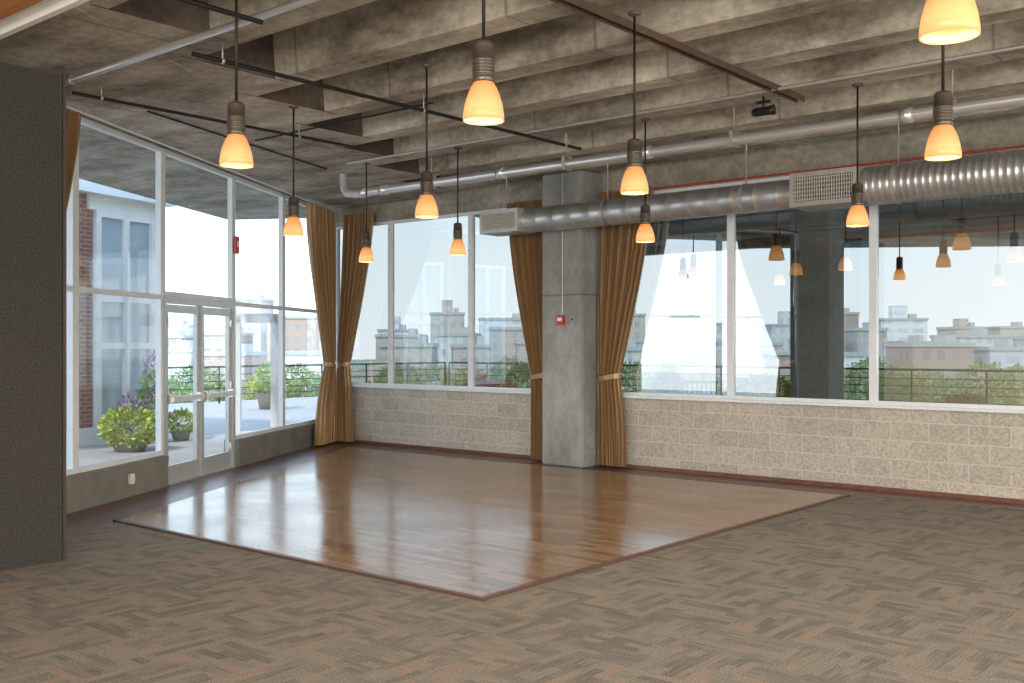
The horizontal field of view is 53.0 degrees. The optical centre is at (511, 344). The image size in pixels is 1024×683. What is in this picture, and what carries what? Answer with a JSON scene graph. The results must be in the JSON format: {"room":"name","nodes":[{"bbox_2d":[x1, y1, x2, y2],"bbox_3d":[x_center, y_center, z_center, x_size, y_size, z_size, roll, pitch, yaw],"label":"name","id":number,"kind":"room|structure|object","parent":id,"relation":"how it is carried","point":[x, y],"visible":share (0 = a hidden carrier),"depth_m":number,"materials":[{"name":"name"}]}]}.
{"room":"event hall","nodes":[
{"label":"event hall","id":0,"kind":"room"},
{"bbox_2d":[66,423,314,513],"bbox_3d":[-4.070,1.515,13.515,0.221,0.370,9.650,0,0,9],"label":"wall","id":1,"kind":"structure","parent":0,"point":[88,489],"depth_m":11.82,"materials":[{"name":"paint"}]},
{"bbox_2d":[66,163,75,475],"bbox_3d":[-4.691,-0.525,9.680,0.071,3.710,1.880,0,0,9],"label":"window","id":2,"kind":"structure","parent":1,"relation":"attached to","point":[71,209],"depth_m":10.56,"materials":[{"name":"white metal"}]},
{"bbox_2d":[76,117,162,473],"bbox_3d":[-4.395,-0.525,11.506,0.071,3.710,1.820,0,0,9],"label":"window","id":3,"kind":"structure","parent":1,"relation":"attached to","point":[158,296],"depth_m":12.06,"materials":[{"name":"white metal"}]},
{"bbox_2d":[128,473,134,483],"bbox_3d":[-4.258,1.500,11.494,0.055,0.115,0.075,0,0,9],"label":"wall socket","id":4,"kind":"object","parent":1,"relation":"attached to","point":[131,477],"visible":1,"depth_m":11.46,"materials":[{"name":"white paint"}]},
{"bbox_2d":[234,175,283,439],"bbox_3d":[-3.782,-0.525,15.292,0.071,3.710,1.850,0,0,9],"label":"window","id":5,"kind":"structure","parent":1,"relation":"attached to","point":[280,307],"depth_m":16.15,"materials":[{"name":"white metal"}]},
{"bbox_2d":[284,194,323,428],"bbox_3d":[-3.472,-0.525,17.207,0.071,3.710,2.030,0,0,9],"label":"window","id":6,"kind":"structure","parent":1,"relation":"attached to","point":[286,197],"depth_m":16.39,"materials":[{"name":"white metal"}]},
{"bbox_2d":[0,0,1023,219],"bbox_3d":[-1.734,-2.850,6.216,23.072,0.900,20.215,0,0,40],"label":"ceiling","id":7,"kind":"structure","parent":0,"point":[556,64],"depth_m":9.52,"materials":[{"name":"concrete"}]},
{"bbox_2d":[0,0,42,19],"bbox_3d":[0.495,-2.325,3.143,15.300,0.150,0.840,0,0,40],"label":"trim","id":8,"kind":"structure","parent":7,"relation":"attached to","point":[7,7],"depth_m":6.80,"materials":[{"name":"brown wood"}]},
{"bbox_2d":[0,0,89,38],"bbox_3d":[0.821,-2.315,3.528,15.300,0.170,0.170,0,0,40],"label":"trim","id":9,"kind":"structure","parent":7,"relation":"attached to","point":[43,10],"depth_m":7.01,"materials":[{"name":"white paint"}]},
{"bbox_2d":[66,0,318,85],"bbox_3d":[1.656,-2.353,4.361,14.900,0.114,0.068,0,0,40],"label":"conduit","id":10,"kind":"object","parent":7,"relation":"attached to","point":[293,4],"visible":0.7,"depth_m":7.82,"materials":[{"name":"silver metal"}]},
{"bbox_2d":[66,105,337,212],"bbox_3d":[-3.827,-2.340,13.450,0.024,0.023,9.400,0,0,9],"label":"rail","id":11,"kind":"object","parent":7,"relation":"attached to","point":[68,107],"visible":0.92,"depth_m":12.38,"materials":[{"name":"white metal"}]},
{"bbox_2d":[66,107,80,211],"bbox_3d":[-4.458,-0.315,9.594,0.205,3.970,1.396,0,0,10],"label":"curtain","id":12,"kind":"object","parent":11,"relation":"hanging from","point":[73,119],"visible":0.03,"depth_m":10.08,"materials":[{"name":"brown fabric"}]},
{"bbox_2d":[72,82,354,147],"bbox_3d":[-2.857,-2.319,10.408,0.044,0.182,3.290,0,0,40],"label":"conduit","id":13,"kind":"object","parent":7,"relation":"hanging from","point":[101,98],"visible":0.95,"depth_m":10.08,"materials":[{"name":"black metal"}]},
{"bbox_2d":[176,0,263,24],"bbox_3d":[-2.047,-2.318,6.796,0.048,0.184,0.940,0,0,40],"label":"conduit","id":14,"kind":"object","parent":7,"relation":"hanging from","point":[191,2],"visible":1,"depth_m":6.89,"materials":[{"name":"black metal"}]},
{"bbox_2d":[219,0,252,168],"bbox_3d":[-1.693,-1.754,6.301,0.204,1.308,0.204,0,0,40],"label":"pendant lamp","id":15,"kind":"object","parent":7,"relation":"hanging from","point":[236,153],"visible":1,"depth_m":6.25,"materials":[{"name":"orange glass"}]},
{"bbox_2d":[227,101,245,135],"bbox_3d":[-1.693,-1.390,6.301,0.112,0.210,0.112,0,0,40],"label":"socket","id":16,"kind":"object","parent":15,"relation":"attached to","point":[236,119],"depth_m":6.26,"materials":[{"name":"metal"}]},
{"bbox_2d":[147,111,326,169],"bbox_3d":[-3.117,-2.385,12.192,0.020,0.019,3.640,0,0,19],"label":"conduit","id":17,"kind":"object","parent":7,"relation":"attached to","point":[157,114],"visible":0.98,"depth_m":11.60,"materials":[{"name":"black metal"}]},
{"bbox_2d":[283,105,303,236],"bbox_3d":[-2.203,-1.754,10.345,0.204,1.308,0.204,0,0,40],"label":"pendant lamp","id":18,"kind":"object","parent":7,"relation":"hanging from","point":[293,227],"visible":1,"depth_m":10.30,"materials":[{"name":"glass"}]},
{"bbox_2d":[288,196,298,216],"bbox_3d":[-2.203,-1.390,10.345,0.112,0.210,0.112,0,0,40],"label":"socket","id":19,"kind":"object","parent":18,"relation":"attached to","point":[293,202],"depth_m":10.30,"materials":[{"name":"metal"}]},
{"bbox_2d":[255,102,433,141],"bbox_3d":[-1.883,-2.380,11.018,2.900,0.019,0.020,0,0,40],"label":"conduit","id":20,"kind":"object","parent":7,"relation":"attached to","point":[429,103],"visible":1,"depth_m":10.90,"materials":[{"name":"black metal"}]},
{"bbox_2d":[359,163,373,262],"bbox_3d":[-1.929,-1.754,13.597,0.204,1.308,0.204,0,0,40],"label":"pendant lamp","id":21,"kind":"object","parent":7,"relation":"hanging from","point":[366,255],"visible":1,"depth_m":13.55,"materials":[{"name":"glass"}]},
{"bbox_2d":[362,232,370,247],"bbox_3d":[-1.929,-1.390,13.597,0.112,0.210,0.112,0,0,40],"label":"socket","id":22,"kind":"object","parent":21,"relation":"attached to","point":[366,243],"depth_m":13.55,"materials":[{"name":"metal"}]},
{"bbox_2d":[191,41,581,149],"bbox_3d":[-0.841,-2.318,9.850,0.048,0.184,5.040,0,0,40],"label":"conduit","id":23,"kind":"object","parent":7,"relation":"hanging from","point":[222,60],"visible":0.98,"depth_m":9.21,"materials":[{"name":"black metal"}]},
{"bbox_2d":[415,64,438,218],"bbox_3d":[-0.734,-1.754,8.830,0.204,1.308,0.204,0,0,40],"label":"pendant lamp","id":24,"kind":"object","parent":7,"relation":"hanging from","point":[426,207],"visible":1,"depth_m":8.79,"materials":[{"name":"glass"}]},
{"bbox_2d":[420,171,432,194],"bbox_3d":[-0.734,-1.390,8.830,0.112,0.210,0.112,0,0,40],"label":"socket","id":25,"kind":"object","parent":24,"relation":"attached to","point":[426,184],"depth_m":8.79,"materials":[{"name":"metal"}]},
{"bbox_2d":[449,147,465,255],"bbox_3d":[-0.663,-1.754,12.540,0.204,1.308,0.204,0,0,40],"label":"pendant lamp","id":26,"kind":"object","parent":7,"relation":"hanging from","point":[457,248],"visible":1,"depth_m":12.50,"materials":[{"name":"glass"}]},
{"bbox_2d":[453,222,461,239],"bbox_3d":[-0.663,-1.390,12.540,0.112,0.210,0.112,0,0,40],"label":"socket","id":27,"kind":"object","parent":26,"relation":"attached to","point":[457,234],"depth_m":12.50,"materials":[{"name":"metal"}]},
{"bbox_2d":[463,0,503,125],"bbox_3d":[-0.139,-1.754,5.041,0.204,1.308,0.204,0,0,40],"label":"pendant lamp","id":28,"kind":"object","parent":7,"relation":"hanging from","point":[483,106],"visible":1,"depth_m":4.99,"materials":[{"name":"glass"}]},
{"bbox_2d":[472,39,494,82],"bbox_3d":[-0.139,-1.390,5.041,0.112,0.210,0.112,0,0,40],"label":"socket","id":29,"kind":"object","parent":28,"relation":"attached to","point":[483,61],"depth_m":5.00,"materials":[{"name":"metal"}]},
{"bbox_2d":[620,10,648,194],"bbox_3d":[0.887,-1.754,7.433,0.204,1.308,0.204,0,0,40],"label":"pendant lamp","id":30,"kind":"object","parent":7,"relation":"hanging from","point":[634,181],"visible":1,"depth_m":7.39,"materials":[{"name":"glass"}]},
{"bbox_2d":[627,138,641,166],"bbox_3d":[0.887,-1.390,7.433,0.112,0.210,0.112,0,0,40],"label":"socket","id":31,"kind":"object","parent":30,"relation":"attached to","point":[634,145],"depth_m":7.39,"materials":[{"name":"metal"}]},
{"bbox_2d":[636,118,654,242],"bbox_3d":[1.422,-1.754,10.948,0.204,1.308,0.204,0,0,40],"label":"pendant lamp","id":32,"kind":"object","parent":7,"relation":"hanging from","point":[645,234],"visible":1,"depth_m":10.90,"materials":[{"name":"glass"}]},
{"bbox_2d":[640,205,650,223],"bbox_3d":[1.422,-1.390,10.948,0.112,0.210,0.112,0,0,40],"label":"socket","id":33,"kind":"object","parent":32,"relation":"attached to","point":[645,214],"depth_m":10.90,"materials":[{"name":"metal"}]},
{"bbox_2d":[550,0,804,102],"bbox_3d":[0.862,-2.377,7.651,0.080,0.055,6.000,0,0,40],"label":"track","id":34,"kind":"object","parent":7,"relation":"attached to","point":[581,6],"visible":1,"depth_m":8.14,"materials":[{"name":"brown metal"}]},
{"bbox_2d":[339,70,1023,197],"bbox_3d":[4.110,-2.590,8.965,17.095,1.120,0.140,0,0,40],"label":"pipe","id":35,"kind":"object","parent":7,"relation":"hanging from","point":[904,115],"visible":0.85,"depth_m":10.56,"materials":[{"name":"silver metal"}]},
{"bbox_2d":[346,44,1023,164],"bbox_3d":[4.026,-2.370,8.172,16.200,0.030,0.032,0,0,40],"label":"conduit","id":36,"kind":"object","parent":7,"relation":"attached to","point":[1017,47],"visible":1,"depth_m":9.83,"materials":[{"name":"metal"}]},
{"bbox_2d":[480,107,1023,236],"bbox_3d":[5.676,-2.339,9.743,15.695,1.642,0.510,0,0,40],"label":"ventilation duct","id":37,"kind":"object","parent":7,"relation":"hanging from","point":[995,173],"visible":0.97,"depth_m":11.50,"materials":[{"name":"metal"}]},
{"bbox_2d":[482,212,513,229],"bbox_3d":[-0.186,-1.740,14.421,0.600,0.220,0.028,0,0,40],"label":"grille","id":38,"kind":"object","parent":37,"relation":"attached to","point":[490,220],"depth_m":14.42,"materials":[{"name":"grey metal"}]},
{"bbox_2d":[794,171,852,202],"bbox_3d":[3.437,-1.740,11.334,0.680,0.280,0.028,0,0,40],"label":"grille","id":39,"kind":"object","parent":37,"relation":"attached to","point":[817,186],"depth_m":11.32,"materials":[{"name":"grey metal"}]},
{"bbox_2d":[751,96,775,116],"bbox_3d":[2.431,-2.307,9.926,0.220,0.197,0.104,0,0,40],"label":"spotlight","id":40,"kind":"object","parent":7,"relation":"attached to","point":[768,110],"visible":1,"depth_m":9.90,"materials":[{"name":"black metal"}]},
{"bbox_2d":[846,83,868,226],"bbox_3d":[3.192,-1.754,9.479,0.204,1.308,0.204,0,0,40],"label":"pendant lamp","id":41,"kind":"object","parent":7,"relation":"hanging from","point":[857,216],"visible":1,"depth_m":9.44,"materials":[{"name":"glass"}]},
{"bbox_2d":[851,183,863,205],"bbox_3d":[3.192,-1.390,9.479,0.112,0.210,0.112,0,0,40],"label":"socket","id":42,"kind":"object","parent":41,"relation":"attached to","point":[857,195],"depth_m":9.43,"materials":[{"name":"metal"}]},
{"bbox_2d":[924,45,961,160],"bbox_3d":[2.537,-1.754,6.039,0.204,1.308,0.204,0,0,40],"label":"pendant lamp","id":43,"kind":"object","parent":7,"relation":"hanging from","point":[943,143],"visible":0.98,"depth_m":5.99,"materials":[{"name":"glass"}]},
{"bbox_2d":[933,90,952,126],"bbox_3d":[2.537,-1.390,6.039,0.112,0.210,0.112,0,0,40],"label":"socket","id":44,"kind":"object","parent":43,"relation":"attached to","point":[943,99],"depth_m":5.99,"materials":[{"name":"metal"}]},
{"bbox_2d":[919,0,980,44],"bbox_3d":[1.559,-1.754,3.658,0.204,1.308,0.204,0,0,40],"label":"pendant lamp","id":45,"kind":"object","parent":7,"relation":"hanging from","point":[942,22],"visible":1,"depth_m":3.60,"materials":[{"name":"glass"}]},
{"bbox_2d":[66,441,1023,601],"bbox_3d":[-1.312,1.809,5.008,20.869,0.282,18.243,0,0,40],"label":"floor","id":46,"kind":"structure","parent":0,"point":[477,529],"depth_m":10.30,"materials":[{"name":"brown wood"}]},
{"bbox_2d":[163,295,235,484],"bbox_3d":[-4.080,0.550,13.390,0.160,2.300,2.000,0,0,9],"label":"door frame","id":47,"kind":"structure","parent":46,"relation":"on","point":[201,303],"depth_m":13.37,"materials":[{"name":"metal"}]},
{"bbox_2d":[167,304,204,482],"bbox_3d":[-4.120,0.595,12.910,0.145,2.190,0.920,0,0,9],"label":"door","id":48,"kind":"structure","parent":47,"relation":"attached to","point":[190,468],"depth_m":13.25,"materials":[{"name":"metal"}]},
{"bbox_2d":[163,148,233,301],"bbox_3d":[-4.090,-1.490,13.392,0.071,1.780,2.000,0,0,9],"label":"window","id":49,"kind":"structure","parent":47,"relation":"attached to","point":[230,177],"depth_m":13.91,"materials":[{"name":"white metal"}]},
{"bbox_2d":[234,236,238,253],"bbox_3d":[-3.853,-1.400,14.366,0.055,0.240,0.100,0,0,9],"label":"fire alarm strobe","id":50,"kind":"object","parent":49,"relation":"attached to","point":[236,238],"visible":1,"depth_m":14.32,"materials":[{"name":"red plastic"}]},
{"bbox_2d":[203,307,235,473],"bbox_3d":[-3.966,0.595,13.858,0.145,2.190,0.920,0,0,9],"label":"door","id":51,"kind":"structure","parent":47,"relation":"attached to","point":[222,460],"depth_m":14.19,"materials":[{"name":"metal"}]},
{"bbox_2d":[306,203,336,445],"bbox_3d":[-3.203,-0.315,17.211,0.204,3.970,1.256,0,0,10],"label":"curtain","id":52,"kind":"object","parent":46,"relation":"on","point":[320,221],"visible":1,"depth_m":17.28,"materials":[{"name":"brown fabric"}]},
{"bbox_2d":[337,212,373,441],"bbox_3d":[-2.683,-0.290,17.617,0.903,3.920,0.222,0,0,40],"label":"curtain","id":53,"kind":"object","parent":46,"relation":"on","point":[353,272],"visible":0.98,"depth_m":17.68,"materials":[{"name":"brown fabric"}]},
{"bbox_2d":[0,494,1023,682],"bbox_3d":[0.527,1.694,3.103,15.200,0.012,17.420,0,0,40],"label":"carpet","id":54,"kind":"object","parent":46,"relation":"on","point":[856,588],"visible":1,"depth_m":6.43,"materials":[{"name":"carpet textile"}]},
{"bbox_2d":[0,62,65,570],"bbox_3d":[-3.927,-0.217,7.600,0.101,3.810,1.230,0,0,40],"label":"partition panel","id":55,"kind":"object","parent":54,"relation":"on","point":[32,101],"visible":1,"depth_m":7.83,"materials":[{"name":"grey fabric"}]},
{"bbox_2d":[542,170,602,467],"bbox_3d":[0.915,-0.360,14.623,0.720,4.120,0.680,0,0,40],"label":"wall column","id":56,"kind":"structure","parent":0,"point":[570,376],"depth_m":14.31,"materials":[{"name":"concrete"}]},
{"bbox_2d":[507,199,541,459],"bbox_3d":[0.264,-0.225,15.125,0.862,3.790,0.205,0,0,39],"label":"curtain","id":57,"kind":"object","parent":56,"relation":"hanging from","point":[526,249],"visible":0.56,"depth_m":15.04,"materials":[{"name":"brown fabric"}]},
{"bbox_2d":[557,315,564,324],"bbox_3d":[0.678,-0.350,14.343,0.120,0.140,0.055,0,0,40],"label":"fire alarm","id":58,"kind":"object","parent":56,"relation":"attached to","point":[560,318],"visible":1,"depth_m":14.31,"materials":[{"name":"red plastic"}]},
{"bbox_2d":[562,173,562,314],"bbox_3d":[0.704,-1.410,14.343,0.018,1.980,0.017,0,0,40],"label":"conduit","id":59,"kind":"object","parent":56,"relation":"attached to","point":[562,173],"visible":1,"depth_m":14.33,"materials":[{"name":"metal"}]},
{"bbox_2d":[335,113,1023,226],"bbox_3d":[4.576,-2.630,11.844,20.300,1.060,0.200,0,0,40],"label":"beam","id":60,"kind":"structure","parent":0,"point":[1002,131],"depth_m":12.94,"materials":[{"name":"concrete"}]},
{"bbox_2d":[653,145,1023,189],"bbox_3d":[6.752,-2.120,9.848,14.200,0.023,0.024,0,0,40],"label":"conduit","id":61,"kind":"object","parent":60,"relation":"attached to","point":[1020,146],"visible":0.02,"depth_m":12.33,"materials":[{"name":"silver metal"}]},
{"bbox_2d":[598,187,652,466],"bbox_3d":[1.554,-0.225,14.070,0.892,3.790,0.205,0,0,40],"label":"curtain","id":62,"kind":"object","parent":61,"relation":"hanging from","point":[621,258],"visible":0.88,"depth_m":14.15,"materials":[{"name":"brown fabric"}]},
{"bbox_2d":[352,387,1023,498],"bbox_3d":[4.557,1.215,11.860,20.350,0.970,0.200,0,0,40],"label":"wall","id":63,"kind":"structure","parent":0,"point":[959,452],"depth_m":12.86,"materials":[{"name":"beige brick"}]},
{"bbox_2d":[336,221,389,385],"bbox_3d":[-2.585,-0.700,17.856,1.400,2.800,0.070,0,0,40],"label":"window","id":64,"kind":"structure","parent":63,"relation":"in","point":[370,362],"depth_m":17.67,"materials":[{"name":"clear glass"}]},
{"bbox_2d":[390,212,469,388],"bbox_3d":[-1.344,-0.700,16.808,1.850,2.800,0.070,0,0,40],"label":"window","id":65,"kind":"structure","parent":63,"relation":"in","point":[430,286],"depth_m":16.83,"materials":[{"name":"clear glass"}]},
{"bbox_2d":[470,208,530,391],"bbox_3d":[0.107,-0.700,15.581,1.950,2.800,0.070,0,0,40],"label":"window","id":66,"kind":"structure","parent":63,"relation":"in","point":[498,353],"depth_m":15.90,"materials":[{"name":"clear glass"}]},
{"bbox_2d":[620,182,729,398],"bbox_3d":[2.055,-0.700,13.935,2.050,2.800,0.070,0,0,40],"label":"window","id":67,"kind":"structure","parent":63,"relation":"in","point":[678,345],"depth_m":13.73,"materials":[{"name":"clear glass"}]},
{"bbox_2d":[343,440,1023,503],"bbox_3d":[4.562,1.675,11.712,20.150,0.050,0.020,0,0,40],"label":"baseboard","id":68,"kind":"structure","parent":63,"relation":"attached to","point":[788,480],"depth_m":12.84,"materials":[{"name":"brown wood"}]},
{"bbox_2d":[352,385,1023,413],"bbox_3d":[4.533,0.715,11.716,20.200,0.030,0.050,0,0,40],"label":"trim","id":69,"kind":"structure","parent":63,"relation":"attached to","point":[442,389],"depth_m":12.80,"materials":[{"name":"white metal"}]},
{"bbox_2d":[730,167,872,404],"bbox_3d":[3.548,-0.700,12.673,1.860,2.800,0.070,0,0,40],"label":"window","id":70,"kind":"structure","parent":63,"relation":"in","point":[801,282],"depth_m":12.67,"materials":[{"name":"clear glass"}]},
{"bbox_2d":[873,150,1023,409],"bbox_3d":[4.969,-0.700,11.473,1.860,2.800,0.070,0,0,40],"label":"window","id":71,"kind":"structure","parent":63,"relation":"in","point":[948,274],"depth_m":11.51,"materials":[{"name":"clear glass"}]},
{"label":"outside","id":72,"kind":"structure","parent":0,"visible":0},
{"bbox_2d":[66,397,317,468],"bbox_3d":[0.081,1.910,11.715,39.000,0.380,38.000,0,0,40],"label":"terrace","id":73,"kind":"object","parent":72,"point":[300,409],"visible":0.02,"depth_m":21.39,"materials":[{"name":"grey concrete"}]},
{"bbox_2d":[66,179,175,447],"bbox_3d":[-10.061,-0.555,17.329,5.450,4.550,6.400,0,0,24],"label":"neighbouring building","id":74,"kind":"structure","parent":73,"relation":"on","point":[117,228],"depth_m":18.02,"materials":[{"name":"red brick"}]},
{"bbox_2d":[96,391,155,452],"bbox_3d":[-6.183,1.232,16.596,1.032,0.976,1.032,0,0,40],"label":"potted shrub","id":75,"kind":"object","parent":73,"relation":"on","point":[114,417],"visible":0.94,"depth_m":16.41,"materials":[{"name":"green plant"}]},
{"bbox_2d":[109,440,149,452],"bbox_3d":[-6.181,1.636,16.600,0.634,0.167,0.634,0,0,40],"label":"pot","id":76,"kind":"object","parent":75,"relation":"on","point":[120,446],"depth_m":16.38,"materials":[{"name":"stone"}]},
{"bbox_2d":[115,391,144,434],"bbox_3d":[-6.174,1.107,16.613,0.482,0.727,0.457,0,0,-11],"label":"flower","id":77,"kind":"object","parent":75,"relation":"on","point":[122,411],"depth_m":16.48,"materials":[{"name":"purple plant"}]},
{"bbox_2d":[134,349,168,443],"bbox_3d":[-6.318,0.892,18.003,0.609,1.656,0.637,0,0,40],"label":"potted shrub","id":78,"kind":"object","parent":73,"relation":"on","point":[142,395],"visible":0.39,"depth_m":17.92,"materials":[{"name":"green plant"}]},
{"bbox_2d":[139,349,155,409],"bbox_3d":[-6.306,0.649,18.012,0.398,1.169,0.424,0,0,40],"label":"flower","id":79,"kind":"object","parent":78,"relation":"on","point":[148,390],"depth_m":17.92,"materials":[{"name":"purple plant"}]},
{"bbox_2d":[168,407,192,440],"bbox_3d":[-5.971,1.413,18.504,0.665,0.614,0.649,0,0,40],"label":"potted shrub","id":80,"kind":"object","parent":73,"relation":"on","point":[178,434],"visible":0.84,"depth_m":18.38,"materials":[{"name":"green plant"}]},
{"bbox_2d":[171,429,190,440],"bbox_3d":[-5.968,1.626,18.500,0.374,0.188,0.374,0,0,40],"label":"pot","id":81,"kind":"object","parent":80,"relation":"on","point":[177,434],"depth_m":18.37,"materials":[{"name":"stone"}]},
{"bbox_2d":[236,314,277,433],"bbox_3d":[-4.741,0.570,19.000,0.840,2.300,0.100,0,0,0],"label":"doorway","id":82,"kind":"structure","parent":73,"relation":"on","point":[272,319],"depth_m":18.95,"materials":[{"name":"white paint"}]},
{"bbox_2d":[246,361,287,409],"bbox_3d":[-6.545,1.068,27.509,1.093,1.305,1.105,0,0,40],"label":"potted shrub","id":83,"kind":"object","parent":73,"relation":"on","point":[263,396],"visible":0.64,"depth_m":27.27,"materials":[{"name":"green plant"}]},
{"bbox_2d":[256,391,269,409],"bbox_3d":[-6.540,1.485,27.500,0.648,0.470,0.648,0,0,40],"label":"pot","id":84,"kind":"object","parent":83,"relation":"on","point":[263,397],"depth_m":27.25,"materials":[{"name":"concrete"}]},
{"bbox_2d":[168,364,445,403],"bbox_3d":[-9.209,1.165,29.384,0.060,1.110,21.050,0,0,40],"label":"railing","id":85,"kind":"object","parent":73,"relation":"on","point":[321,365],"visible":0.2,"depth_m":30.21,"materials":[{"name":"black metal"}]},
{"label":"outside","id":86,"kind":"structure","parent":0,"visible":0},
{"bbox_3d":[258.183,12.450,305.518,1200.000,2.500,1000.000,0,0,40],"label":"landscape","id":87,"kind":"object","parent":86,"visible":0},
{"bbox_2d":[168,329,192,347],"bbox_3d":[-61.301,4.239,180.000,10.489,13.923,9.400,0,0,2],"label":"building","id":88,"kind":"structure","parent":87,"relation":"on","point":[176,336],"depth_m":175.42,"materials":[{"name":"white"}]},
{"bbox_2d":[168,378,192,403],"bbox_3d":[-18.460,6.416,54.981,4.086,9.568,4.153,0,0,40],"label":"tree","id":89,"kind":"object","parent":87,"relation":"on","point":[187,385],"visible":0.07,"depth_m":54.94,"materials":[{"name":"green plant"}]},
{"bbox_2d":[168,320,192,334],"bbox_3d":[-79.119,2.785,235.000,12.303,16.830,9.400,0,0,-4],"label":"building","id":90,"kind":"structure","parent":87,"relation":"on","point":[179,324],"depth_m":230.93,"materials":[{"name":"white"}]},
{"bbox_2d":[168,340,210,388],"bbox_3d":[-44.085,5.306,135.000,6.464,11.788,9.400,0,0,-2],"label":"building","id":91,"kind":"structure","parent":87,"relation":"on","point":[183,356],"depth_m":130.55,"materials":[{"name":"white"}]},
{"bbox_2d":[168,364,224,402],"bbox_3d":[-20.264,6.211,65.979,4.449,9.979,4.522,0,0,40],"label":"tree","id":92,"kind":"object","parent":87,"relation":"on","point":[186,371],"visible":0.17,"depth_m":65.57,"materials":[{"name":"green plant"}]},
{"bbox_2d":[204,377,243,400],"bbox_3d":[-20.873,6.654,72.050,4.186,9.092,4.034,0,0,40],"label":"tree","id":93,"kind":"object","parent":87,"relation":"on","point":[212,377],"visible":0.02,"depth_m":72.03,"materials":[{"name":"green plant"}]},
{"bbox_2d":[204,327,254,350],"bbox_3d":[-49.619,4.007,180.000,6.010,14.386,9.400,0,0,4],"label":"building","id":94,"kind":"structure","parent":87,"relation":"on","point":[215,341],"depth_m":175.59,"materials":[{"name":"white"}]},
{"bbox_2d":[204,344,267,401],"bbox_3d":[-36.581,5.528,135.000,6.142,11.343,9.400,0,0,4],"label":"building","id":95,"kind":"structure","parent":87,"relation":"on","point":[249,356],"depth_m":130.81,"materials":[{"name":"white"}]},
{"bbox_2d":[221,294,274,379],"bbox_3d":[-60.535,-0.153,235.000,9.559,22.706,9.400,0,0,5],"label":"building","id":96,"kind":"structure","parent":87,"relation":"on","point":[260,329],"depth_m":230.42,"materials":[{"name":"white"}]},
{"bbox_2d":[242,379,265,399],"bbox_3d":[-21.659,6.934,84.051,4.200,8.531,4.049,0,0,40],"label":"tree","id":97,"kind":"object","parent":87,"relation":"on","point":[248,397],"visible":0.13,"depth_m":83.43,"materials":[{"name":"green plant"}]},
{"bbox_2d":[265,362,320,397],"bbox_3d":[-12.720,6.078,60.020,3.599,10.245,3.565,0,0,40],"label":"tree","id":98,"kind":"object","parent":87,"relation":"on","point":[290,394],"visible":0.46,"depth_m":59.54,"materials":[{"name":"green plant"}]},
{"bbox_2d":[267,313,320,375],"bbox_3d":[-36.629,2.587,180.000,11.351,17.225,9.400,0,0,-2],"label":"building","id":99,"kind":"structure","parent":87,"relation":"on","point":[302,333],"depth_m":175.51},
{"bbox_2d":[285,376,320,396],"bbox_3d":[-12.948,6.498,66.021,3.902,9.403,3.866,0,0,40],"label":"tree","id":100,"kind":"object","parent":87,"relation":"on","point":[320,376],"visible":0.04,"depth_m":65.60,"materials":[{"name":"green plant"}]},
{"bbox_2d":[285,343,335,397],"bbox_3d":[-26.235,5.480,135.000,7.793,11.440,9.400,0,0,4],"label":"building","id":101,"kind":"structure","parent":87,"relation":"on","point":[305,357],"depth_m":130.46,"materials":[{"name":"white"}]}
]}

